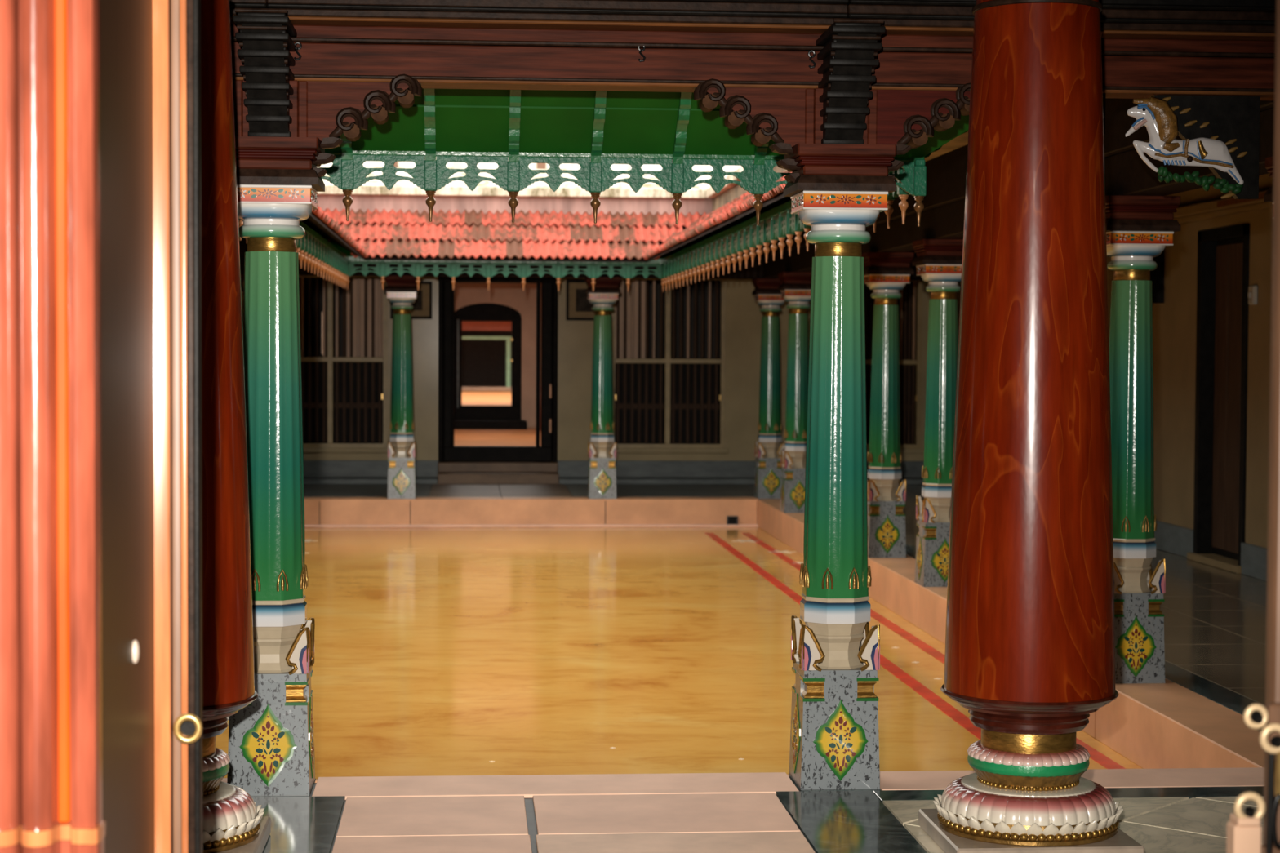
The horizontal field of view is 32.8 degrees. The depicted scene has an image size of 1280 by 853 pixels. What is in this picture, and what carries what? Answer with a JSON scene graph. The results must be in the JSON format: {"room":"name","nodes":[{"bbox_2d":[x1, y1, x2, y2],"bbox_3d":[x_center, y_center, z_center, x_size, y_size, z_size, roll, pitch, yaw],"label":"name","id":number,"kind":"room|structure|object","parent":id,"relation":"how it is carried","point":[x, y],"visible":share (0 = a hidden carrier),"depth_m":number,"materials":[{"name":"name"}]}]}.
{"room":"historic interior","nodes":[
{"label":"historic interior","id":0,"kind":"room"},
{"bbox_2d":[298,277,346,443],"bbox_3d":[-4.759,-0.717,26.652,4.500,3.120,3.700,0,2,-4],"label":"wall","id":1,"kind":"structure","parent":0,"point":[305,279],"depth_m":28.33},
{"bbox_2d":[462,390,511,405],"bbox_3d":[-2.991,-0.531,44.714,7.000,0.250,22.400,0,2,-4],"label":"floor","id":2,"kind":"structure","parent":0,"point":[469,397],"depth_m":41.76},
{"bbox_2d":[462,321,511,391],"bbox_3d":[-3.540,-1.604,48.947,3.000,1.620,0.400,0,2,-4],"label":"portal","id":3,"kind":"object","parent":2,"relation":"on","point":[466,326],"visible":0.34,"depth_m":48.81,"materials":[{"name":"paint"}]},
{"bbox_2d":[462,330,511,386],"bbox_3d":[-3.673,-2.030,53.488,7.400,3.200,0.300,0,2,-4],"label":"wall","id":4,"kind":"structure","parent":0,"point":[483,361],"depth_m":53.34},
{"bbox_2d":[454,282,536,427],"bbox_3d":[-2.262,-1.338,33.349,1.920,3.100,0.300,0,2,-4],"label":"wall","id":5,"kind":"structure","parent":0,"point":[513,295],"depth_m":33.22,"materials":[{"name":"paint"}]},
{"bbox_2d":[453,302,527,429],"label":"door","id":6,"kind":"structure","parent":5,"relation":"in","point":[466,417],"depth_m":33.24,"materials":[{"name":"wood"}]},
{"bbox_2d":[346,277,645,444],"bbox_3d":[-1.974,-1.193,29.412,3.480,3.500,8.400,0,2,-4],"label":"wall","id":7,"kind":"structure","parent":0,"point":[354,279],"depth_m":25.12,"materials":[{"name":"paint"}]},
{"bbox_2d":[453,427,540,446],"bbox_3d":[-1.968,0.262,29.290,1.880,0.200,8.350,0,2,-4],"label":"floor","id":8,"kind":"structure","parent":0,"point":[494,437],"depth_m":29.54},
{"bbox_2d":[241,276,930,461],"bbox_3d":[-1.647,-0.641,25.016,10.050,3.120,0.450,0,2,-4],"label":"wall","id":9,"kind":"structure","parent":0,"point":[744,316],"depth_m":24.89,"materials":[{"name":"paint"}]},
{"bbox_2d":[298,275,387,452],"bbox_3d":[-3.513,-0.724,24.692,1.380,2.030,0.220,0,2,-4],"label":"window","id":10,"kind":"structure","parent":9,"relation":"in","point":[360,405],"depth_m":24.73,"materials":[{"name":"paint"}]},
{"bbox_2d":[303,361,327,443],"bbox_3d":[-3.837,-0.276,24.778,0.568,0.925,0.030,0,2,-4],"label":"shutter","id":11,"kind":"object","parent":10,"relation":"attached to","point":[315,373],"depth_m":24.76,"materials":[{"name":"brown wood"}]},
{"bbox_2d":[333,361,383,443],"bbox_3d":[-3.207,-0.275,24.828,0.568,0.925,0.030,0,2,-4],"label":"shutter","id":12,"kind":"object","parent":10,"relation":"attached to","point":[358,386],"depth_m":24.79,"materials":[{"name":"brown wood"}]},
{"bbox_2d":[303,476,437,484],"bbox_3d":[-4.454,0.606,24.379,4.360,0.065,0.425,0,2,-4],"label":"trim","id":13,"kind":"structure","parent":9,"relation":"attached to","point":[307,480],"depth_m":24.29,"materials":[{"name":"stone"}]},
{"bbox_2d":[303,460,438,476],"bbox_3d":[-4.471,0.500,24.599,4.360,0.240,0.025,0,2,-4],"label":"baseboard","id":14,"kind":"structure","parent":9,"relation":"attached to","point":[311,468],"depth_m":24.69,"materials":[{"name":"stone"}]},
{"bbox_2d":[390,281,431,319],"bbox_3d":[-2.591,-1.431,24.665,0.470,0.425,0.035,0,2,-4],"label":"framed picture","id":15,"kind":"object","parent":9,"relation":"attached to","point":[422,306],"visible":0.44,"depth_m":24.67},
{"bbox_2d":[409,290,422,310],"bbox_3d":[-2.591,-1.431,24.669,0.270,0.245,0.006,0,2,-4],"label":"print","id":16,"kind":"object","parent":15,"relation":"attached to","point":[417,305],"depth_m":24.67},
{"bbox_2d":[437,276,559,484],"bbox_3d":[-1.616,-0.578,24.810,1.360,2.430,0.870,0,2,-4],"label":"door","id":17,"kind":"structure","parent":9,"relation":"in","point":[457,464],"depth_m":24.84,"materials":[{"name":"wood"}]},
{"bbox_2d":[565,280,595,320],"bbox_3d":[-0.587,-1.439,24.821,0.510,0.460,0.035,0,2,-4],"label":"framed picture","id":18,"kind":"object","parent":9,"relation":"attached to","point":[578,307],"visible":0.51,"depth_m":24.81},
{"bbox_2d":[575,288,595,311],"bbox_3d":[-0.587,-1.439,24.825,0.310,0.280,0.006,0,2,-4],"label":"print","id":19,"kind":"object","parent":18,"relation":"attached to","point":[582,303],"depth_m":24.82},
{"bbox_2d":[610,278,728,453],"bbox_3d":[0.316,-0.715,24.991,1.400,2.030,0.220,0,2,-4],"label":"window","id":20,"kind":"structure","parent":9,"relation":"in","point":[692,397],"depth_m":25.01,"materials":[{"name":"paint"}]},
{"bbox_2d":[614,363,664,443],"bbox_3d":[-0.014,-0.267,25.077,0.578,0.925,0.030,0,2,-4],"label":"shutter","id":21,"kind":"object","parent":20,"relation":"attached to","point":[639,404],"depth_m":25.04,"materials":[{"name":"brown wood"}]},
{"bbox_2d":[670,363,719,443],"bbox_3d":[0.626,-0.265,25.127,0.578,0.925,0.030,0,2,-4],"label":"shutter","id":22,"kind":"object","parent":20,"relation":"attached to","point":[694,387],"depth_m":25.09,"materials":[{"name":"brown wood"}]},
{"bbox_2d":[557,460,924,476],"bbox_3d":[1.216,0.514,25.044,4.330,0.240,0.025,0,2,-4],"label":"baseboard","id":23,"kind":"structure","parent":9,"relation":"attached to","point":[565,468],"depth_m":24.97,"materials":[{"name":"stone"}]},
{"bbox_2d":[559,476,923,484],"bbox_3d":[1.234,0.620,24.823,4.330,0.065,0.425,0,2,-4],"label":"trim","id":24,"kind":"structure","parent":9,"relation":"attached to","point":[562,480],"depth_m":24.58,"materials":[{"name":"stone"}]},
{"bbox_2d":[865,280,924,453],"bbox_3d":[2.823,-0.709,25.187,0.930,2.030,0.220,0,2,-4],"label":"window","id":25,"kind":"structure","parent":9,"relation":"in","point":[910,371],"depth_m":25.20,"materials":[{"name":"paint"}]},
{"bbox_2d":[866,364,868,444],"bbox_3d":[2.611,-0.261,25.282,0.343,0.925,0.030,0,2,-4],"label":"shutter","id":26,"kind":"object","parent":25,"relation":"attached to","point":[867,364],"depth_m":25.26,"materials":[{"name":"brown wood"}]},
{"bbox_2d":[901,364,911,444],"bbox_3d":[3.016,-0.260,25.314,0.343,0.925,0.030,0,2,-4],"label":"shutter","id":27,"kind":"object","parent":25,"relation":"attached to","point":[906,370],"depth_m":25.25,"materials":[{"name":"brown wood"}]},
{"bbox_2d":[215,527,1142,779],"bbox_3d":[-0.852,1.372,14.899,5.610,0.203,14.580,0,2,-4],"label":"floor","id":28,"kind":"structure","parent":0,"point":[439,651],"depth_m":12.73,"materials":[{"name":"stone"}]},
{"bbox_2d":[304,499,1259,782],"bbox_3d":[-0.851,1.185,14.893,5.810,0.376,14.780,0,2,-4],"label":"kerb","id":29,"kind":"object","parent":28,"relation":"on","point":[1147,738],"visible":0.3,"depth_m":21.83,"materials":[{"name":"stone"}]},
{"bbox_2d":[726,515,737,524],"bbox_3d":[0.938,0.964,22.115,0.110,0.110,0.050,0,2,-4],"label":"outlet","id":30,"kind":"object","parent":29,"relation":"in","point":[730,519],"visible":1,"depth_m":22.11,"materials":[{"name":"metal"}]},
{"bbox_2d":[221,484,1266,852],"bbox_3d":[-0.547,1.292,10.870,10.050,0.300,28.050,0,2,-4],"label":"floor","id":31,"kind":"structure","parent":0,"point":[1215,618],"depth_m":7.50,"materials":[{"name":"stone"}]},
{"bbox_2d":[200,0,271,852],"bbox_3d":[-1.419,-0.115,6.510,0.602,2.820,0.602,0,2,-4],"label":"wooden pillar","id":32,"kind":"structure","parent":31,"relation":"on","point":[232,822],"depth_m":6.39,"materials":[{"name":"wood"}]},
{"bbox_2d":[240,274,244,297],"bbox_3d":[-4.156,-0.401,21.873,0.344,2.242,0.344,0,2,-4],"label":"column","id":33,"kind":"structure","parent":31,"relation":"on","point":[242,275],"depth_m":21.82,"materials":[{"name":"paint"}]},
{"bbox_2d":[226,136,324,795],"bbox_3d":[-1.277,0.137,7.549,0.344,2.242,0.344,0,2,-4],"label":"column","id":34,"kind":"structure","parent":31,"relation":"on","point":[271,749],"depth_m":7.45,"materials":[{"name":"paint"}]},
{"bbox_2d":[232,80,242,136],"bbox_3d":[-1.576,-1.038,7.471,0.423,0.373,0.132,0,2,-4],"label":"carved spandrel","id":35,"kind":"object","parent":34,"relation":"on","point":[237,84],"visible":0.02,"depth_m":7.45,"materials":[{"name":"brown wood"}]},
{"bbox_2d":[232,7,297,137],"bbox_3d":[-1.258,-1.178,7.339,0.188,0.400,0.435,0,2,-4],"label":"carved corbel","id":36,"kind":"object","parent":34,"relation":"on","point":[269,86],"visible":0.98,"depth_m":7.28,"materials":[{"name":"brown wood"}]},
{"bbox_2d":[237,203,312,221],"bbox_3d":[-1.273,-0.738,7.517,0.282,0.053,0.282,0,2,-4],"label":"capital","id":37,"kind":"object","parent":34,"relation":"on","point":[246,211],"depth_m":7.40,"materials":[{"name":"paint"}]},
{"bbox_2d":[297,73,422,177],"bbox_3d":[-0.965,-1.037,7.519,0.423,0.373,0.132,0,2,-4],"label":"carved spandrel","id":38,"kind":"object","parent":34,"relation":"on","point":[326,110],"visible":0.98,"depth_m":7.48,"materials":[{"name":"brown wood"}]},
{"bbox_2d":[384,275,419,498],"bbox_3d":[-2.407,-0.396,22.010,0.344,2.242,0.344,0,2,-4],"label":"column","id":39,"kind":"structure","parent":31,"relation":"on","point":[402,291],"depth_m":21.91,"materials":[{"name":"paint"}]},
{"bbox_2d":[387,297,416,303],"bbox_3d":[-2.402,-1.271,21.978,0.282,0.053,0.282,0,2,-4],"label":"capital","id":40,"kind":"object","parent":39,"relation":"on","point":[394,300],"depth_m":21.86,"materials":[{"name":"paint"}]},
{"bbox_2d":[585,276,621,498],"bbox_3d":[-0.382,-0.392,22.168,0.344,2.242,0.344,0,2,-4],"label":"column","id":41,"kind":"structure","parent":31,"relation":"on","point":[602,451],"depth_m":22.07,"materials":[{"name":"paint"}]},
{"bbox_2d":[589,299,616,304],"bbox_3d":[-0.378,-1.266,22.136,0.282,0.053,0.282,0,2,-4],"label":"capital","id":42,"kind":"object","parent":41,"relation":"on","point":[592,301],"depth_m":22.02,"materials":[{"name":"paint"}]},
{"bbox_2d":[751,278,785,498],"bbox_3d":[1.334,-0.388,22.302,0.344,2.242,0.344,0,2,-4],"label":"column","id":43,"kind":"structure","parent":31,"relation":"on","point":[767,452],"depth_m":22.20,"materials":[{"name":"paint"}]},
{"bbox_2d":[756,300,784,306],"bbox_3d":[1.338,-1.262,22.270,0.282,0.053,0.282,0,2,-4],"label":"column capital","id":44,"kind":"object","parent":43,"relation":"on","point":[762,303],"depth_m":22.15,"materials":[{"name":"paint"}]},
{"bbox_2d":[777,271,811,512],"bbox_3d":[1.481,-0.318,20.419,0.344,2.242,0.344,0,2,-4],"label":"column","id":45,"kind":"structure","parent":31,"relation":"on","point":[795,287],"depth_m":20.32,"materials":[{"name":"paint"}]},
{"bbox_2d":[783,296,810,302],"bbox_3d":[1.485,-1.193,20.387,0.282,0.053,0.282,0,2,-4],"label":"column capital","id":46,"kind":"object","parent":45,"relation":"on","point":[788,299],"depth_m":20.27,"materials":[{"name":"paint"}]},
{"bbox_2d":[782,143,896,789],"bbox_3d":[0.695,0.142,7.703,0.344,2.242,0.344,0,2,-4],"label":"column","id":47,"kind":"structure","parent":31,"relation":"on","point":[840,190],"depth_m":7.60,"materials":[{"name":"paint"}]},
{"bbox_2d":[693,78,814,182],"bbox_3d":[0.396,-1.034,7.625,0.423,0.373,0.132,0,2,-4],"label":"carved spandrel","id":48,"kind":"object","parent":47,"relation":"on","point":[784,116],"visible":0.95,"depth_m":7.60,"materials":[{"name":"brown wood"}]},
{"bbox_2d":[797,209,879,226],"bbox_3d":[0.699,-0.733,7.671,0.282,0.053,0.282,0,2,-4],"label":"column capital","id":49,"kind":"object","parent":47,"relation":"on","point":[807,217],"depth_m":7.56,"materials":[{"name":"paint"}]},
{"bbox_2d":[813,17,885,144],"bbox_3d":[0.714,-1.173,7.493,0.188,0.400,0.435,0,2,-4],"label":"carved corbel","id":50,"kind":"object","parent":47,"relation":"on","point":[842,95],"visible":0.99,"depth_m":7.44,"materials":[{"name":"brown wood"}]},
{"bbox_2d":[867,82,970,179],"bbox_3d":[1.007,-1.032,7.673,0.423,0.373,0.132,0,2,-4],"label":"carved spandrel","id":51,"kind":"object","parent":47,"relation":"on","point":[895,117],"visible":0.86,"depth_m":7.64,"materials":[{"name":"red wood"}]},
{"bbox_2d":[862,252,914,557],"bbox_3d":[1.816,-0.160,16.125,0.344,2.242,0.344,0,2,-4],"label":"column","id":52,"kind":"structure","parent":31,"relation":"on","point":[886,273],"depth_m":16.02,"materials":[{"name":"paint"}]},
{"bbox_2d":[866,283,906,290],"bbox_3d":[1.820,-1.035,16.093,0.282,0.053,0.282,0,2,-4],"label":"column capital","id":53,"kind":"object","parent":52,"relation":"on","point":[874,286],"depth_m":15.98,"materials":[{"name":"paint"}]},
{"bbox_2d":[911,239,963,586],"bbox_3d":[1.967,-0.088,14.182,0.344,2.242,0.344,0,2,-4],"label":"column","id":54,"kind":"structure","parent":31,"relation":"on","point":[938,262],"depth_m":14.08,"materials":[{"name":"paint"}]},
{"bbox_2d":[920,274,961,282],"bbox_3d":[1.972,-0.963,14.150,0.282,0.053,0.282,0,2,-4],"label":"column capital","id":55,"kind":"object","parent":54,"relation":"on","point":[926,277],"depth_m":14.03,"materials":[{"name":"paint"}]},
{"bbox_2d":[918,0,1144,852],"bbox_3d":[1.211,-0.108,6.715,0.602,2.820,0.602,0,2,-4],"label":"wooden pillar","id":56,"kind":"structure","parent":31,"relation":"on","point":[1029,653],"depth_m":6.52,"materials":[{"name":"wood"}]},
{"bbox_2d":[1105,195,1180,684],"bbox_3d":[2.282,0.061,10.147,0.344,2.242,0.344,0,2,-4],"label":"column","id":57,"kind":"structure","parent":31,"relation":"on","point":[1139,228],"depth_m":10.05,"materials":[{"name":"paint"}]},
{"bbox_2d":[1106,244,1165,257],"bbox_3d":[2.287,-0.814,10.115,0.282,0.053,0.282,0,2,-4],"label":"column capital","id":58,"kind":"object","parent":57,"relation":"on","point":[1113,251],"depth_m":10.00,"materials":[{"name":"paint"}]},
{"bbox_2d":[1263,155,1273,201],"bbox_3d":[2.462,0.146,7.841,0.344,2.242,0.344,0,2,-4],"label":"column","id":59,"kind":"structure","parent":31,"relation":"on","point":[1268,195],"depth_m":7.92,"materials":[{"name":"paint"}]},
{"bbox_2d":[1262,0,1279,844],"bbox_3d":[1.172,0.171,3.425,0.360,2.500,0.070,0,2,-4],"label":"door frame","id":60,"kind":"structure","parent":31,"relation":"on","point":[1272,668],"depth_m":3.41,"materials":[{"name":"brown wood"}]},
{"bbox_2d":[1226,702,1279,852],"bbox_3d":[0.975,0.607,3.391,0.114,0.356,0.048,0,2,-4],"label":"bolt","id":61,"kind":"object","parent":60,"relation":"attached to","point":[1244,830],"visible":1,"depth_m":3.37,"materials":[{"name":"metal"}]},
{"bbox_2d":[647,280,915,444],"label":"window","id":62,"kind":"structure","parent":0,"point":[650,282],"depth_m":28.71,"materials":[{"name":"brown wood"}]},
{"bbox_2d":[955,173,1273,548],"bbox_3d":[4.583,-0.111,11.370,0.250,3.120,28.350,0,2,-4],"label":"wall","id":63,"kind":"structure","parent":0,"point":[1175,319],"depth_m":16.18,"materials":[{"name":"paint"}]},
{"bbox_2d":[1150,248,1164,305],"bbox_3d":[3.815,-1.244,16.813,0.440,0.620,0.180,0,2,-4],"label":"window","id":64,"kind":"structure","parent":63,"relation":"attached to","point":[1157,276],"depth_m":16.76,"materials":[{"name":"black wood"}]},
{"bbox_2d":[1154,520,1267,581],"bbox_3d":[4.030,0.848,16.631,0.030,0.215,17.250,0,2,-4],"label":"baseboard","id":65,"kind":"structure","parent":63,"relation":"attached to","point":[1170,538],"depth_m":16.09,"materials":[{"name":"stone"}]},
{"bbox_2d":[1186,223,1249,573],"bbox_3d":[4.182,-0.208,15.485,0.210,2.410,1.060,0,2,-4],"label":"door","id":66,"kind":"structure","parent":63,"relation":"in","point":[1223,253],"depth_m":15.73,"materials":[{"name":"black wood"}]},
{"bbox_2d":[1173,190,1272,223],"bbox_3d":[4.139,-1.527,14.896,0.094,0.110,20.550,0,2,-4],"label":"trim","id":67,"kind":"structure","parent":63,"relation":"attached to","point":[1228,206],"depth_m":15.33,"materials":[{"name":"paint"}]},
{"bbox_2d":[1248,285,1257,304],"bbox_3d":[4.166,-0.894,14.816,0.050,0.130,0.100,0,2,-4],"label":"wall switch","id":68,"kind":"object","parent":63,"relation":"attached to","point":[1252,290],"visible":1,"depth_m":14.78,"materials":[{"name":"white plastic"}]},
{"bbox_3d":[-0.686,-1.790,12.753,10.450,0.220,32.050,0,2,-4],"label":"ceiling","id":69,"kind":"structure","parent":0,"visible":0},
{"bbox_2d":[229,0,267,80],"bbox_3d":[-3.279,-1.379,7.311,4.034,0.372,0.340,0,2,-4],"label":"timber beam","id":70,"kind":"structure","parent":69,"relation":"attached to","point":[237,63],"depth_m":7.45,"materials":[{"name":"brown wood"}]},
{"bbox_2d":[302,204,369,259],"bbox_3d":[-2.504,-1.636,14.634,0.848,0.566,13.130,0,2,-4],"label":"tiled roof","id":71,"kind":"structure","parent":69,"relation":"attached to","point":[318,220],"depth_m":16.65,"materials":[{"name":"red tile"}]},
{"bbox_2d":[324,208,706,262],"bbox_3d":[-1.288,-1.857,20.910,4.200,0.564,0.846,0,2,-4],"label":"tiled roof","id":72,"kind":"structure","parent":69,"relation":"attached to","point":[392,235],"depth_m":20.86,"materials":[{"name":"red tile"}]},
{"bbox_2d":[316,155,741,216],"bbox_3d":[-1.266,-2.712,21.777,6.235,1.700,1.270,0,2,-4],"label":"parapet","id":73,"kind":"object","parent":69,"relation":"on","point":[404,195],"visible":0.08,"depth_m":21.25,"materials":[{"name":"white paint"}]},
{"bbox_2d":[315,231,692,291],"bbox_3d":[-1.296,-1.649,21.005,4.200,0.692,0.622,0,2,-4],"label":"eave","id":74,"kind":"object","parent":73,"relation":"attached to","point":[453,269],"visible":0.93,"depth_m":20.71,"materials":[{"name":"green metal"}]},
{"bbox_2d":[266,0,848,92],"bbox_3d":[-0.281,-1.371,7.546,1.976,0.372,0.340,0,2,-4],"label":"timber beam","id":75,"kind":"structure","parent":69,"relation":"attached to","point":[556,45],"depth_m":7.50,"materials":[{"name":"brown wood"}]},
{"bbox_2d":[293,41,302,60],"bbox_3d":[-1.171,-1.284,7.445,0.028,0.066,0.024,0,2,-4],"label":"iron hook","id":76,"kind":"object","parent":75,"relation":"attached to","point":[296,42],"visible":1,"depth_m":7.45,"materials":[{"name":"black metal"}]},
{"bbox_2d":[637,45,645,62],"bbox_3d":[0.006,-1.295,7.537,0.028,0.066,0.024,0,2,-4],"label":"iron hook","id":77,"kind":"object","parent":75,"relation":"attached to","point":[638,46],"visible":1,"depth_m":7.53,"materials":[{"name":"black metal"}]},
{"bbox_2d":[808,49,816,68],"bbox_3d":[0.599,-1.280,7.584,0.028,0.066,0.024,0,2,-4],"label":"iron hook","id":78,"kind":"object","parent":75,"relation":"attached to","point":[811,51],"visible":1,"depth_m":7.59,"materials":[{"name":"black metal"}]},
{"bbox_2d":[239,220,923,280],"bbox_3d":[-1.412,-1.803,22.036,10.050,0.577,0.260,0,2,-4],"label":"beam","id":79,"kind":"structure","parent":69,"relation":"attached to","point":[757,271],"depth_m":22.03,"materials":[{"name":"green wood"}]},
{"bbox_2d":[643,169,791,262],"bbox_3d":[0.886,-1.627,14.899,0.847,0.565,13.130,0,2,-4],"label":"tiled roof","id":80,"kind":"structure","parent":69,"relation":"attached to","point":[742,206],"depth_m":15.28,"materials":[{"name":"red tile"}]},
{"bbox_3d":[-0.266,-1.728,7.820,6.060,0.760,1.070,0,2,-4],"label":"parapet","id":81,"kind":"object","parent":80,"relation":"on","visible":0},
{"bbox_2d":[319,88,968,226],"bbox_3d":[-0.324,-1.161,8.545,4.200,0.692,0.622,0,2,-4],"label":"eave","id":82,"kind":"object","parent":81,"relation":"attached to","point":[596,131],"visible":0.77,"depth_m":8.76,"materials":[{"name":"green wood"}]},
{"bbox_2d":[706,130,968,211],"bbox_3d":[1.680,-1.978,14.948,1.070,0.760,14.990,0,2,-4],"label":"roof","id":83,"kind":"object","parent":69,"relation":"on","point":[730,192],"visible":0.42,"depth_m":19.26,"materials":[{"name":"red tile"}]},
{"bbox_2d":[661,129,968,292],"bbox_3d":[0.974,-1.415,14.914,0.622,0.692,13.130,0,2,-4],"label":"eave","id":84,"kind":"object","parent":83,"relation":"attached to","point":[743,234],"visible":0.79,"depth_m":14.87,"materials":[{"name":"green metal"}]},
{"bbox_2d":[760,97,1274,278],"bbox_3d":[1.903,-1.531,15.047,0.280,0.577,14.200,0,2,-4],"label":"beam","id":85,"kind":"structure","parent":69,"relation":"attached to","point":[1126,174],"depth_m":13.19,"materials":[{"name":"brown wood"}]},
{"bbox_2d":[846,0,1275,100],"bbox_3d":[2.717,-1.364,7.780,4.036,0.372,0.340,0,2,-4],"label":"timber beam","id":86,"kind":"structure","parent":69,"relation":"attached to","point":[1149,47],"depth_m":7.64,"materials":[{"name":"brown wood"}]},
{"bbox_2d":[1102,93,1105,134],"bbox_3d":[1.621,-1.114,7.720,0.060,0.160,0.067,0,2,-4],"label":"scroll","id":87,"kind":"object","parent":86,"relation":"attached to","point":[1104,94],"visible":0.06,"depth_m":7.72,"materials":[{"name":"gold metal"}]},
{"bbox_2d":[1124,94,1260,199],"bbox_3d":[1.970,-0.997,7.752,0.500,0.368,0.127,0,2,-4],"label":"carving","id":88,"kind":"object","parent":86,"relation":"attached to","point":[1219,133],"visible":1,"depth_m":7.76,"materials":[{"name":"white wood"}]},
{"bbox_3d":[-3.295,-1.989,14.560,1.070,0.760,14.990,0,2,-4],"label":"parapet","id":89,"kind":"object","parent":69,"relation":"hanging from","visible":0},
{"bbox_2d":[238,219,348,288],"bbox_3d":[-2.594,-1.423,14.635,0.622,0.692,13.130,0,2,-4],"label":"eave","id":90,"kind":"object","parent":89,"relation":"attached to","point":[315,251],"visible":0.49,"depth_m":16.94,"materials":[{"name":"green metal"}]},
{"bbox_3d":[0.013,0.144,3.745,10.050,3.120,0.550,0,2,-4],"label":"wall","id":91,"kind":"structure","parent":0,"visible":0},
{"bbox_2d":[0,0,105,852],"bbox_3d":[-0.967,0.165,3.295,0.315,2.500,0.187,0,2,-4],"label":"door frame","id":92,"kind":"structure","parent":91,"relation":"attached to","point":[51,598],"depth_m":3.23,"materials":[{"name":"brown wood"}]},
{"bbox_2d":[99,0,202,852],"bbox_3d":[-0.852,0.159,3.752,0.135,2.420,0.926,0,2,-7],"label":"door leaf","id":93,"kind":"structure","parent":91,"relation":"in","point":[150,96],"depth_m":4.03,"materials":[{"name":"brown wood"}]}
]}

